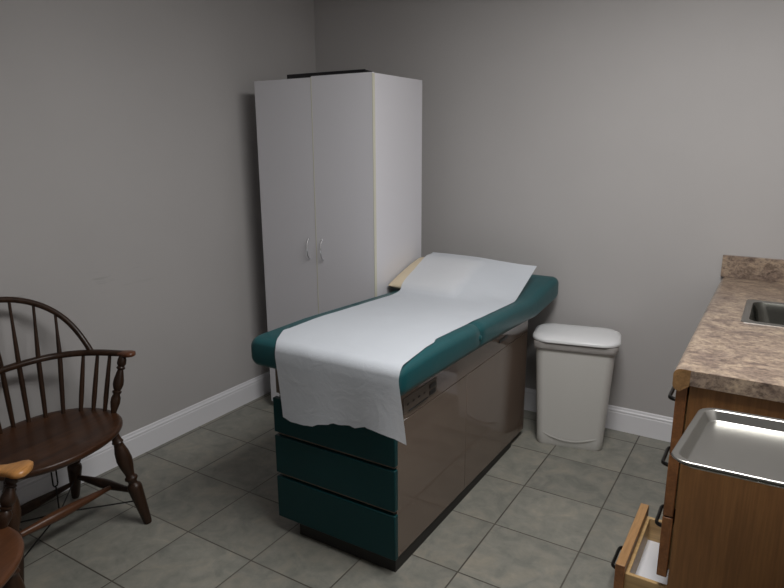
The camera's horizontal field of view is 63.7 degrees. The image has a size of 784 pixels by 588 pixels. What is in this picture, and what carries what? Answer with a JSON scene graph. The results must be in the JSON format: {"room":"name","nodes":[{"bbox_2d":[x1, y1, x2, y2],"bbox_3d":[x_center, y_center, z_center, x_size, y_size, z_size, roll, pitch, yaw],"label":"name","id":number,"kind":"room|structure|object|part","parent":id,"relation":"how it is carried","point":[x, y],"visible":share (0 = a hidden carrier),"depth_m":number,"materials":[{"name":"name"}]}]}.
{"room":"examination room","nodes":[
{"label":"examination room","id":0,"kind":"room"},
{"bbox_2d":[0,0,315,489],"bbox_3d":[-1.649,-0.306,2.464,0.100,2.550,4.470,8,16,31],"label":"wall","id":1,"kind":"structure","parent":0,"point":[130,200],"depth_m":3.04,"materials":[{"name":"paint"}]},
{"bbox_2d":[0,371,270,506],"bbox_3d":[-1.595,0.873,2.721,0.011,0.135,4.270,8,16,31],"label":"baseboard","id":2,"kind":"structure","parent":1,"relation":"attached to","point":[142,440],"depth_m":3.30,"materials":[{"name":"white paint"}]},
{"bbox_2d":[19,392,670,587],"bbox_3d":[-0.283,1.173,1.959,3.296,0.100,4.470,8,16,31],"label":"floor","id":3,"kind":"structure","parent":0,"point":[543,515],"depth_m":2.61,"materials":[{"name":"tile"}]},
{"bbox_2d":[0,460,33,587],"bbox_3d":[-1.261,0.757,1.616,0.496,0.887,0.772,3,14,11],"label":"chair","id":4,"kind":"object","parent":3,"relation":"on","point":[11,541],"visible":1,"depth_m":1.82,"materials":[{"name":"brown wood"}]},
{"bbox_3d":[-1.138,0.612,1.867,0.043,0.154,0.081,3,14,11],"label":"arm post","id":5,"kind":"part","parent":4,"relation":"part of","materials":[{"name":"brown wood"}]},
{"bbox_3d":[-1.246,0.764,1.614,0.464,0.037,0.576,3,14,11],"label":"seat","id":6,"kind":"part","parent":4,"relation":"part of","materials":[{"name":"brown wood"}]},
{"bbox_3d":[-1.076,0.944,1.817,0.062,0.419,0.065,3,14,11],"label":"leg","id":7,"kind":"part","parent":4,"relation":"part of","materials":[{"name":"brown wood"}]},
{"bbox_2d":[0,296,151,580],"bbox_3d":[-1.339,0.515,2.423,0.499,0.975,0.761,6,15,26],"label":"chair","id":8,"kind":"object","parent":3,"relation":"on","point":[55,440],"visible":0.94,"depth_m":2.54,"materials":[{"name":"brown wood"}]},
{"bbox_3d":[-1.325,0.850,2.206,0.062,0.425,0.123,-4,14,-14],"label":"leg","id":9,"kind":"part","parent":8,"relation":"part of","materials":[{"name":"brown wood"}]},
{"bbox_3d":[-1.326,0.566,2.428,0.467,0.037,0.575,6,15,26],"label":"seat","id":10,"kind":"part","parent":8,"relation":"part of","materials":[{"name":"brown wood"}]},
{"bbox_3d":[-1.409,0.310,2.408,0.287,0.024,0.719,6,15,26],"label":"arm rail","id":11,"kind":"part","parent":8,"relation":"part of","materials":[{"name":"brown wood"}]},
{"bbox_3d":[-1.381,0.720,2.740,0.062,0.427,0.161,-13,19,-42],"label":"leg","id":12,"kind":"part","parent":8,"relation":"part of","materials":[{"name":"brown wood"}]},
{"bbox_3d":[-1.147,0.378,2.642,0.043,0.241,0.094,6,15,26],"label":"arm post","id":13,"kind":"part","parent":8,"relation":"part of","materials":[{"name":"brown wood"}]},
{"bbox_3d":[-1.072,0.754,2.593,0.126,0.425,0.061,-2,14,-5],"label":"leg","id":14,"kind":"part","parent":8,"relation":"part of","materials":[{"name":"brown wood"}]},
{"bbox_2d":[254,72,421,400],"bbox_3d":[-0.287,-0.233,3.575,0.748,1.866,0.525,8,16,30],"label":"wardrobe","id":15,"kind":"object","parent":3,"relation":"on","point":[340,155],"visible":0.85,"depth_m":3.29,"materials":[{"name":"white laminate"}]},
{"bbox_3d":[-0.561,-0.224,3.476,0.378,1.820,0.018,8,16,30],"label":"door","id":16,"kind":"part","parent":15,"relation":"part of","materials":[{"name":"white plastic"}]},
{"bbox_2d":[287,69,372,78],"bbox_3d":[-0.319,-1.104,3.174,0.485,0.021,0.074,8,16,30],"label":"board","id":17,"kind":"object","parent":15,"relation":"on","point":[304,75],"visible":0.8,"depth_m":3.15,"materials":[{"name":"black"}]},
{"bbox_3d":[-0.240,-0.183,3.288,0.365,1.826,0.018,8,16,30],"label":"door","id":18,"kind":"part","parent":15,"relation":"part of","materials":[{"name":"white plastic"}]},
{"bbox_2d":[251,274,558,571],"bbox_3d":[0.177,0.434,3.012,0.716,0.833,1.639,8,16,31],"label":"exam table","id":19,"kind":"object","parent":3,"relation":"on","point":[364,493],"visible":0.63,"depth_m":2.45,"materials":[{"name":"brown"}]},
{"bbox_3d":[-0.219,0.366,2.314,0.537,0.100,0.018,8,16,31],"label":"step panel","id":20,"kind":"part","parent":19,"relation":"part of","materials":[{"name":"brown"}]},
{"bbox_3d":[-0.221,0.502,2.330,0.556,0.143,0.022,8,16,31],"label":"drawer","id":21,"kind":"part","parent":19,"relation":"part of","materials":[{"name":"teal laminate"}]},
{"bbox_3d":[-0.220,0.663,2.369,0.556,0.160,0.022,8,16,31],"label":"drawer","id":22,"kind":"part","parent":19,"relation":"part of","materials":[{"name":"teal laminate"}]},
{"bbox_3d":[-0.213,0.575,2.359,0.536,0.010,0.025,8,16,31],"label":"drawer rail","id":23,"kind":"part","parent":19,"relation":"part of","materials":[{"name":"brown"}]},
{"bbox_3d":[-0.219,0.846,2.414,0.556,0.180,0.022,8,16,31],"label":"drawer","id":24,"kind":"part","parent":19,"relation":"part of","materials":[{"name":"teal laminate"}]},
{"bbox_3d":[-0.212,0.746,2.401,0.536,0.010,0.025,8,16,31],"label":"drawer rail","id":25,"kind":"part","parent":19,"relation":"part of","materials":[{"name":"brown"}]},
{"bbox_2d":[251,274,558,395],"bbox_3d":[0.177,0.108,2.932,0.713,0.161,1.639,8,16,31],"label":"cushion","id":26,"kind":"object","parent":19,"relation":"on","point":[454,348],"depth_m":2.52,"materials":[{"name":"teal leather"}]},
{"bbox_2d":[275,252,536,444],"bbox_3d":[0.140,0.150,2.842,0.699,0.403,1.488,8,16,31],"label":"paper","id":27,"kind":"object","parent":19,"relation":"on","point":[342,367],"visible":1,"depth_m":2.37,"materials":[{"name":"white paper"}]},
{"bbox_2d":[388,257,423,288],"bbox_3d":[0.225,-0.089,3.334,0.380,0.147,0.351,8,16,31],"label":"pillow","id":28,"kind":"object","parent":19,"relation":"on","point":[398,280],"visible":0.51,"depth_m":3.33,"materials":[{"name":"beige fabric"}]},
{"bbox_2d":[403,377,436,414],"bbox_3d":[0.105,0.371,2.318,0.003,0.060,0.250,8,16,31],"label":"outlet plate","id":29,"kind":"object","parent":19,"relation":"attached to","point":[424,392],"depth_m":2.31,"materials":[{"name":"brown plastic"}]},
{"bbox_2d":[407,381,435,410],"bbox_3d":[0.111,0.376,2.322,0.003,0.048,0.210,8,16,31],"label":"socket","id":30,"kind":"object","parent":19,"relation":"attached to","point":[425,392],"depth_m":2.32,"materials":[{"name":"black plastic"}]},
{"bbox_3d":[0.163,0.662,2.497,0.012,0.537,0.572,8,16,31],"label":"panel","id":31,"kind":"part","parent":19,"relation":"part of","materials":[{"name":"brown laminate"}]},
{"bbox_3d":[0.508,0.534,3.039,0.012,0.550,0.734,8,16,31],"label":"panel","id":32,"kind":"part","parent":19,"relation":"part of","materials":[{"name":"brown laminate"}]},
{"bbox_2d":[533,323,620,450],"bbox_3d":[0.950,0.479,3.302,0.430,0.600,0.291,5,15,19],"label":"trash bin","id":33,"kind":"object","parent":3,"relation":"on","point":[573,389],"visible":1,"depth_m":3.19,"materials":[{"name":"grey plastic"}]},
{"bbox_2d":[534,339,618,368],"bbox_3d":[0.949,0.287,3.258,0.415,0.133,0.280,5,15,19],"label":"liner","id":34,"kind":"object","parent":33,"relation":"in","point":[541,345],"visible":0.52,"depth_m":3.12,"materials":[{"name":"grey plastic"}]},
{"bbox_3d":[0.948,0.205,3.236,0.430,0.036,0.291,5,15,19],"label":"bin lid","id":35,"kind":"part","parent":33,"relation":"part of","materials":[{"name":"white plastic"}]},
{"bbox_2d":[611,386,783,587],"bbox_3d":[1.145,0.658,1.993,0.799,0.871,0.420,8,16,31],"label":"base cabinet","id":36,"kind":"object","parent":3,"relation":"on","point":[714,530],"visible":0.77,"depth_m":1.87,"materials":[{"name":"brown wood"}]},
{"bbox_3d":[0.814,0.940,2.249,0.041,0.013,0.142,8,16,31],"label":"handle","id":37,"kind":"part","parent":36,"relation":"part of","materials":[{"name":"black metal"}]},
{"bbox_3d":[0.853,0.923,2.245,0.030,0.170,0.416,8,16,31],"label":"drawer","id":38,"kind":"part","parent":36,"relation":"part of","materials":[{"name":"brown wood"}]},
{"bbox_3d":[1.044,0.954,2.132,0.424,0.106,0.382,8,16,31],"label":"drawer","id":39,"kind":"part","parent":36,"relation":"part of","materials":[{"name":"brown wood"}]},
{"bbox_3d":[1.044,0.994,2.142,0.396,0.008,0.356,8,16,31],"label":"drawer","id":40,"kind":"part","parent":36,"relation":"part of","materials":[{"name":"white"}]},
{"bbox_3d":[0.926,0.755,2.150,0.041,0.013,0.142,8,16,31],"label":"handle","id":41,"kind":"part","parent":36,"relation":"part of","materials":[{"name":"black metal"}]},
{"bbox_3d":[0.925,0.539,2.098,0.041,0.013,0.142,8,16,31],"label":"handle","id":42,"kind":"part","parent":36,"relation":"part of","materials":[{"name":"black metal"}]},
{"bbox_3d":[0.957,0.746,2.134,0.030,0.208,0.416,8,16,31],"label":"drawer","id":43,"kind":"part","parent":36,"relation":"part of","materials":[{"name":"brown wood"}]},
{"bbox_3d":[0.924,0.318,2.043,0.041,0.013,0.142,8,16,31],"label":"handle","id":44,"kind":"part","parent":36,"relation":"part of","materials":[{"name":"black metal"}]},
{"bbox_3d":[0.956,0.542,2.085,0.030,0.204,0.416,8,16,31],"label":"drawer","id":45,"kind":"part","parent":36,"relation":"part of","materials":[{"name":"brown wood"}]},
{"bbox_3d":[0.955,0.330,2.033,0.030,0.225,0.416,8,16,31],"label":"drawer","id":46,"kind":"part","parent":36,"relation":"part of","materials":[{"name":"brown wood"}]},
{"bbox_2d":[678,461,783,487],"bbox_3d":[0.926,0.773,1.473,0.539,0.879,0.430,8,16,31],"label":"tray stand","id":47,"kind":"object","parent":3,"relation":"on","point":[678,461],"visible":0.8,"depth_m":1.34,"materials":[{"name":"grey metal"}]},
{"bbox_2d":[671,408,783,488],"bbox_3d":[0.920,0.363,1.399,0.500,0.054,0.356,10,17,35],"label":"tray","id":48,"kind":"object","parent":47,"relation":"attached to","point":[747,445],"visible":0.97,"depth_m":1.50,"materials":[{"name":"silver metal"}]},
{"bbox_3d":[1.577,0.519,2.556,0.675,0.870,1.018,8,16,31],"label":"cabinet","id":49,"kind":"object","parent":3,"relation":"on","visible":0},
{"bbox_2d":[672,255,783,402],"bbox_3d":[1.479,0.085,2.257,0.664,0.171,1.476,8,16,31],"label":"countertop","id":50,"kind":"structure","parent":49,"relation":"on","point":[724,353],"depth_m":2.04,"materials":[{"name":"laminate"}]},
{"bbox_2d":[741,299,783,326],"bbox_3d":[1.542,0.160,2.334,0.440,0.158,0.375,8,16,31],"label":"sink","id":51,"kind":"object","parent":50,"relation":"in","point":[770,313],"visible":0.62,"depth_m":2.51,"materials":[{"name":"silver metal"}]},
{"bbox_2d":[749,302,783,324],"bbox_3d":[1.542,0.162,2.334,0.392,0.155,0.327,8,16,31],"label":"basin","id":52,"kind":"object","parent":51,"relation":"in","point":[762,312],"depth_m":2.52,"materials":[{"name":"grey metal"}]},
{"bbox_2d":[314,0,783,417],"bbox_3d":[0.860,-0.560,3.448,3.096,2.550,0.100,8,16,31],"label":"wall","id":53,"kind":"structure","parent":0,"point":[617,150],"depth_m":3.25,"materials":[{"name":"paint"}]},
{"bbox_2d":[524,388,672,441],"bbox_3d":[0.574,0.587,3.847,2.446,0.135,0.011,8,16,31],"label":"baseboard","id":54,"kind":"structure","parent":53,"relation":"attached to","point":[645,424],"depth_m":3.40,"materials":[{"name":"white paint"}]},
{"bbox_2d":[721,255,783,281],"bbox_3d":[1.862,-0.097,2.850,0.664,0.103,0.020,8,16,31],"label":"backsplash","id":55,"kind":"structure","parent":53,"relation":"attached to","point":[756,268],"depth_m":2.94,"materials":[{"name":"laminate"}]}
]}

